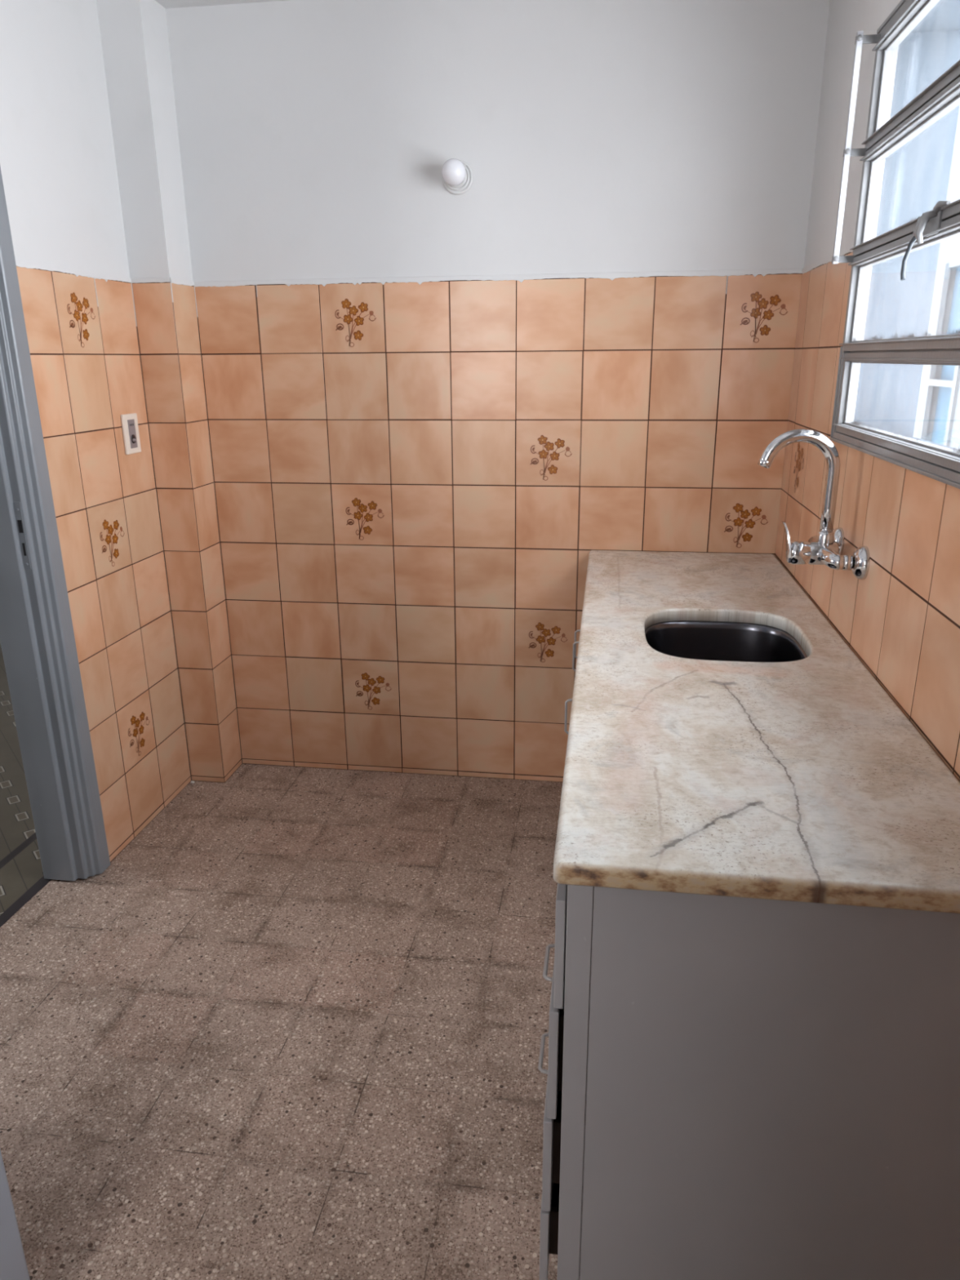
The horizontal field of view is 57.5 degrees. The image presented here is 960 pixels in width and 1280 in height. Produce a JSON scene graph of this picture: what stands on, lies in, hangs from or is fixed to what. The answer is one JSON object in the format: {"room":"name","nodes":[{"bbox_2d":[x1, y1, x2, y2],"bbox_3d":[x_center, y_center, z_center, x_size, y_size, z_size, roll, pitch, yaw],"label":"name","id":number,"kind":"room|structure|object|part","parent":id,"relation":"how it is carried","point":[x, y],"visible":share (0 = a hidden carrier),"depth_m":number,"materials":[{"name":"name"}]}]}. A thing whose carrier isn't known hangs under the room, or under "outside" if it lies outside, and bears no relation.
{"room":"kitchen","nodes":[
{"label":"kitchen","id":0,"kind":"room"},
{"bbox_2d":[0,642,44,915],"bbox_3d":[-2.893,0.885,2.098,3.127,0.120,6.100,2,18,8],"label":"floor","id":1,"kind":"structure","parent":0,"point":[20,864],"depth_m":2.82,"materials":[{"name":"tile"}]},
{"bbox_2d":[0,875,51,927],"bbox_3d":[-1.329,0.941,1.881,0.033,0.121,6.100,2,18,8],"label":"threshold","id":2,"kind":"object","parent":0,"point":[33,890],"depth_m":2.39,"materials":[{"name":"stone"}]},
{"bbox_2d":[0,0,191,862],"bbox_3d":[-1.367,-0.018,0.833,0.131,2.350,4.500,2,18,8],"label":"wall","id":3,"kind":"structure","parent":0,"point":[58,165],"depth_m":2.40,"materials":[{"name":"tile"}]},
{"bbox_2d":[0,165,110,1279],"bbox_3d":[-1.128,-0.129,1.549,0.541,2.106,1.381,-6,19,-17],"label":"door frame","id":4,"kind":"structure","parent":3,"relation":"in","point":[37,638],"depth_m":2.25,"materials":[{"name":"grey paint"}]},
{"bbox_3d":[-1.139,-0.259,2.176,0.018,0.170,0.003,2,18,8],"label":"strike plate","id":5,"kind":"part","parent":4,"relation":"part of","materials":[{"name":"grey paint"}]},
{"bbox_3d":[-1.221,-0.205,1.788,0.156,2.106,0.959,2,18,8],"label":"frame","id":6,"kind":"part","parent":4,"relation":"part of","materials":[{"name":"grey paint"}]},
{"bbox_2d":[120,413,141,454],"bbox_3d":[-1.027,-0.610,2.587,0.020,0.114,0.080,2,18,8],"label":"light switch","id":7,"kind":"object","parent":3,"relation":"attached to","point":[129,421],"visible":1,"depth_m":2.58,"materials":[{"name":"beige plastic"}]},
{"bbox_2d":[96,0,242,782],"bbox_3d":[-0.966,-0.649,2.780,0.164,2.350,0.174,2,18,8],"label":"wall","id":8,"kind":"structure","parent":0,"point":[134,33],"depth_m":2.65,"materials":[{"name":"tile"}]},
{"bbox_2d":[155,0,288,8],"bbox_3d":[-0.360,-1.155,0.260,2.300,0.150,4.800,2,18,8],"label":"ceiling","id":9,"kind":"structure","parent":0,"point":[166,4],"depth_m":2.44,"materials":[{"name":"white paint"}]},
{"bbox_2d":[0,764,562,1279],"bbox_3d":[-0.311,1.211,1.018,2.240,0.120,4.800,2,18,8],"label":"floor","id":10,"kind":"structure","parent":0,"point":[293,1028],"depth_m":1.89,"materials":[{"name":"brown stone"}]},
{"bbox_2d":[537,629,959,1279],"bbox_3d":[0.487,0.404,2.014,0.592,0.792,1.798,2,18,8],"label":"base cabinet","id":11,"kind":"object","parent":10,"relation":"on","point":[738,1088],"visible":0.58,"depth_m":1.14,"materials":[{"name":"grey paint"}]},
{"bbox_3d":[0.108,0.674,1.429,0.021,0.014,0.099,2,18,8],"label":"handle","id":12,"kind":"part","parent":11,"relation":"part of","materials":[{"name":"paint"}]},
{"bbox_3d":[0.124,0.825,1.478,0.012,0.135,0.424,2,18,8],"label":"drawer","id":13,"kind":"part","parent":11,"relation":"part of","materials":[{"name":"grey paint"}]},
{"bbox_3d":[0.112,0.505,1.374,0.021,0.014,0.099,2,18,8],"label":"handle","id":14,"kind":"part","parent":11,"relation":"part of","materials":[{"name":"paint"}]},
{"bbox_3d":[0.124,0.677,1.430,0.012,0.163,0.424,2,18,8],"label":"drawer","id":15,"kind":"part","parent":11,"relation":"part of","materials":[{"name":"grey paint"}]},
{"bbox_3d":[0.128,0.509,1.375,0.012,0.179,0.424,2,18,8],"label":"drawer","id":16,"kind":"part","parent":11,"relation":"part of","materials":[{"name":"grey paint"}]},
{"bbox_3d":[0.132,0.340,1.320,0.012,0.165,0.424,2,18,8],"label":"drawer","id":17,"kind":"part","parent":11,"relation":"part of","materials":[{"name":"grey paint"}]},
{"bbox_3d":[0.203,0.171,1.948,0.029,0.099,0.014,2,18,8],"label":"handle","id":18,"kind":"part","parent":11,"relation":"part of","materials":[{"name":"paint"}]},
{"bbox_3d":[0.262,0.045,2.338,0.029,0.099,0.014,2,18,8],"label":"handle","id":19,"kind":"part","parent":11,"relation":"part of","materials":[{"name":"paint"}]},
{"bbox_3d":[0.277,0.012,2.438,0.029,0.099,0.014,2,18,8],"label":"handle","id":20,"kind":"part","parent":11,"relation":"part of","materials":[{"name":"paint"}]},
{"bbox_2d":[552,550,959,913],"bbox_3d":[0.497,0.016,1.878,0.566,0.030,1.821,2,18,8],"label":"countertop","id":21,"kind":"structure","parent":11,"relation":"on","point":[801,780],"depth_m":1.31,"materials":[{"name":"beige stone"}]},
{"bbox_2d":[644,620,807,662],"bbox_3d":[0.537,0.094,1.963,0.384,0.168,0.420,2,18,8],"label":"sink basin","id":22,"kind":"object","parent":21,"relation":"in","point":[722,641],"visible":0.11,"depth_m":2.11,"materials":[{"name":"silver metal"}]},
{"bbox_3d":[0.400,0.676,1.171,0.514,0.792,0.018,2,18,8],"label":"panel","id":23,"kind":"part","parent":11,"relation":"part of","materials":[{"name":"grey paint"}]},
{"bbox_2d":[165,0,830,782],"bbox_3d":[-0.026,-0.664,2.800,2.300,2.350,0.181,2,18,8],"label":"wall","id":24,"kind":"structure","parent":0,"point":[428,406],"depth_m":2.61,"materials":[{"name":"tile"}]},
{"bbox_2d":[441,158,472,195],"bbox_3d":[-0.071,-1.306,2.453,0.089,0.089,0.104,2,18,8],"label":"bulb","id":25,"kind":"object","parent":24,"relation":"attached to","point":[457,175],"visible":1,"depth_m":2.43,"materials":[{"name":"white glass"}]},
{"bbox_3d":[-0.072,-1.306,2.445,0.068,0.068,0.090,2,18,8],"label":"glass bulb","id":26,"kind":"part","parent":25,"relation":"part of","materials":[{"name":"white glass"}]},
{"bbox_2d":[774,0,959,782],"bbox_3d":[0.684,0.056,0.548,0.171,2.350,4.500,2,18,8],"label":"wall","id":27,"kind":"structure","parent":0,"point":[901,621],"depth_m":1.87,"materials":[{"name":"tile"}]},
{"bbox_2d":[757,428,870,580],"bbox_3d":[0.684,-0.295,1.837,0.210,0.290,0.271,2,18,8],"label":"tap","id":28,"kind":"object","parent":27,"relation":"attached to","point":[826,548],"visible":1,"depth_m":1.81,"materials":[{"name":"silver metal"}]},
{"bbox_3d":[0.653,-0.209,1.868,0.022,0.086,0.040,2,18,8],"label":"lever","id":29,"kind":"part","parent":28,"relation":"part of","materials":[{"name":"silver metal"}]},
{"bbox_3d":[0.663,-0.329,1.828,0.165,0.218,0.027,2,18,8],"label":"spout","id":30,"kind":"part","parent":28,"relation":"part of","materials":[{"name":"silver metal"}]},
{"bbox_2d":[790,530,844,569],"bbox_3d":[0.711,-0.196,1.865,0.096,0.072,0.230,2,18,8],"label":"handle","id":31,"kind":"object","parent":28,"relation":"on","point":[822,548],"depth_m":1.84,"materials":[{"name":"silver metal"}]},
{"bbox_2d":[830,0,959,488],"bbox_3d":[0.714,-0.647,1.269,0.087,0.817,1.368,2,18,8],"label":"window","id":32,"kind":"structure","parent":27,"relation":"in","point":[885,135],"depth_m":1.70,"materials":[{"name":"metal"}]},
{"bbox_3d":[0.769,-1.022,1.832,0.011,0.432,0.012,2,18,8],"label":"operating rod","id":33,"kind":"part","parent":32,"relation":"part of","materials":[{"name":"grey paint"}]},
{"bbox_3d":[0.733,-0.359,1.358,0.037,0.171,1.332,2,18,8],"label":"sash","id":34,"kind":"part","parent":32,"relation":"part of","materials":[{"name":"metal"}]},
{"bbox_3d":[0.726,-0.534,1.302,0.037,0.192,1.332,2,18,8],"label":"sash","id":35,"kind":"part","parent":32,"relation":"part of","materials":[{"name":"metal"}]},
{"bbox_3d":[0.724,-0.724,1.241,0.037,0.200,1.332,2,18,8],"label":"sash","id":36,"kind":"part","parent":32,"relation":"part of","materials":[{"name":"metal"}]},
{"bbox_3d":[0.740,-0.358,1.357,0.003,0.140,1.296,2,18,8],"label":"glass pane","id":37,"kind":"part","parent":32,"relation":"part of","materials":[{"name":"white"}]},
{"bbox_3d":[0.733,-0.534,1.301,0.003,0.161,1.296,2,18,8],"label":"glass pane","id":38,"kind":"part","parent":32,"relation":"part of","materials":[{"name":"white"}]},
{"bbox_3d":[0.728,-0.651,1.482,0.011,0.074,0.057,1,18,5],"label":"latch lever","id":39,"kind":"part","parent":32,"relation":"part of","materials":[{"name":"grey metal"}]},
{"bbox_3d":[0.723,-0.916,1.179,0.037,0.197,1.332,2,18,8],"label":"sash","id":40,"kind":"part","parent":32,"relation":"part of","materials":[{"name":"metal"}]},
{"label":"outside","id":41,"kind":"structure","parent":0,"visible":0},
{"bbox_3d":[2.939,2.251,7.449,2.500,0.100,20.000,2,18,8],"label":"ground","id":42,"kind":"structure","parent":41,"visible":0},
{"bbox_2d":[913,105,959,448],"bbox_3d":[4.285,-5.208,10.831,3.300,12.000,9.300,2,18,8],"label":"neighbouring house","id":43,"kind":"structure","parent":42,"relation":"on","point":[937,420],"depth_m":8.63,"materials":[{"name":"grey"}]},
{"bbox_3d":[4.624,-2.617,8.492,0.040,1.900,0.690,2,18,8],"label":"pane","id":44,"kind":"part","parent":43,"relation":"part of","materials":[{"name":"white glass"}]}
]}

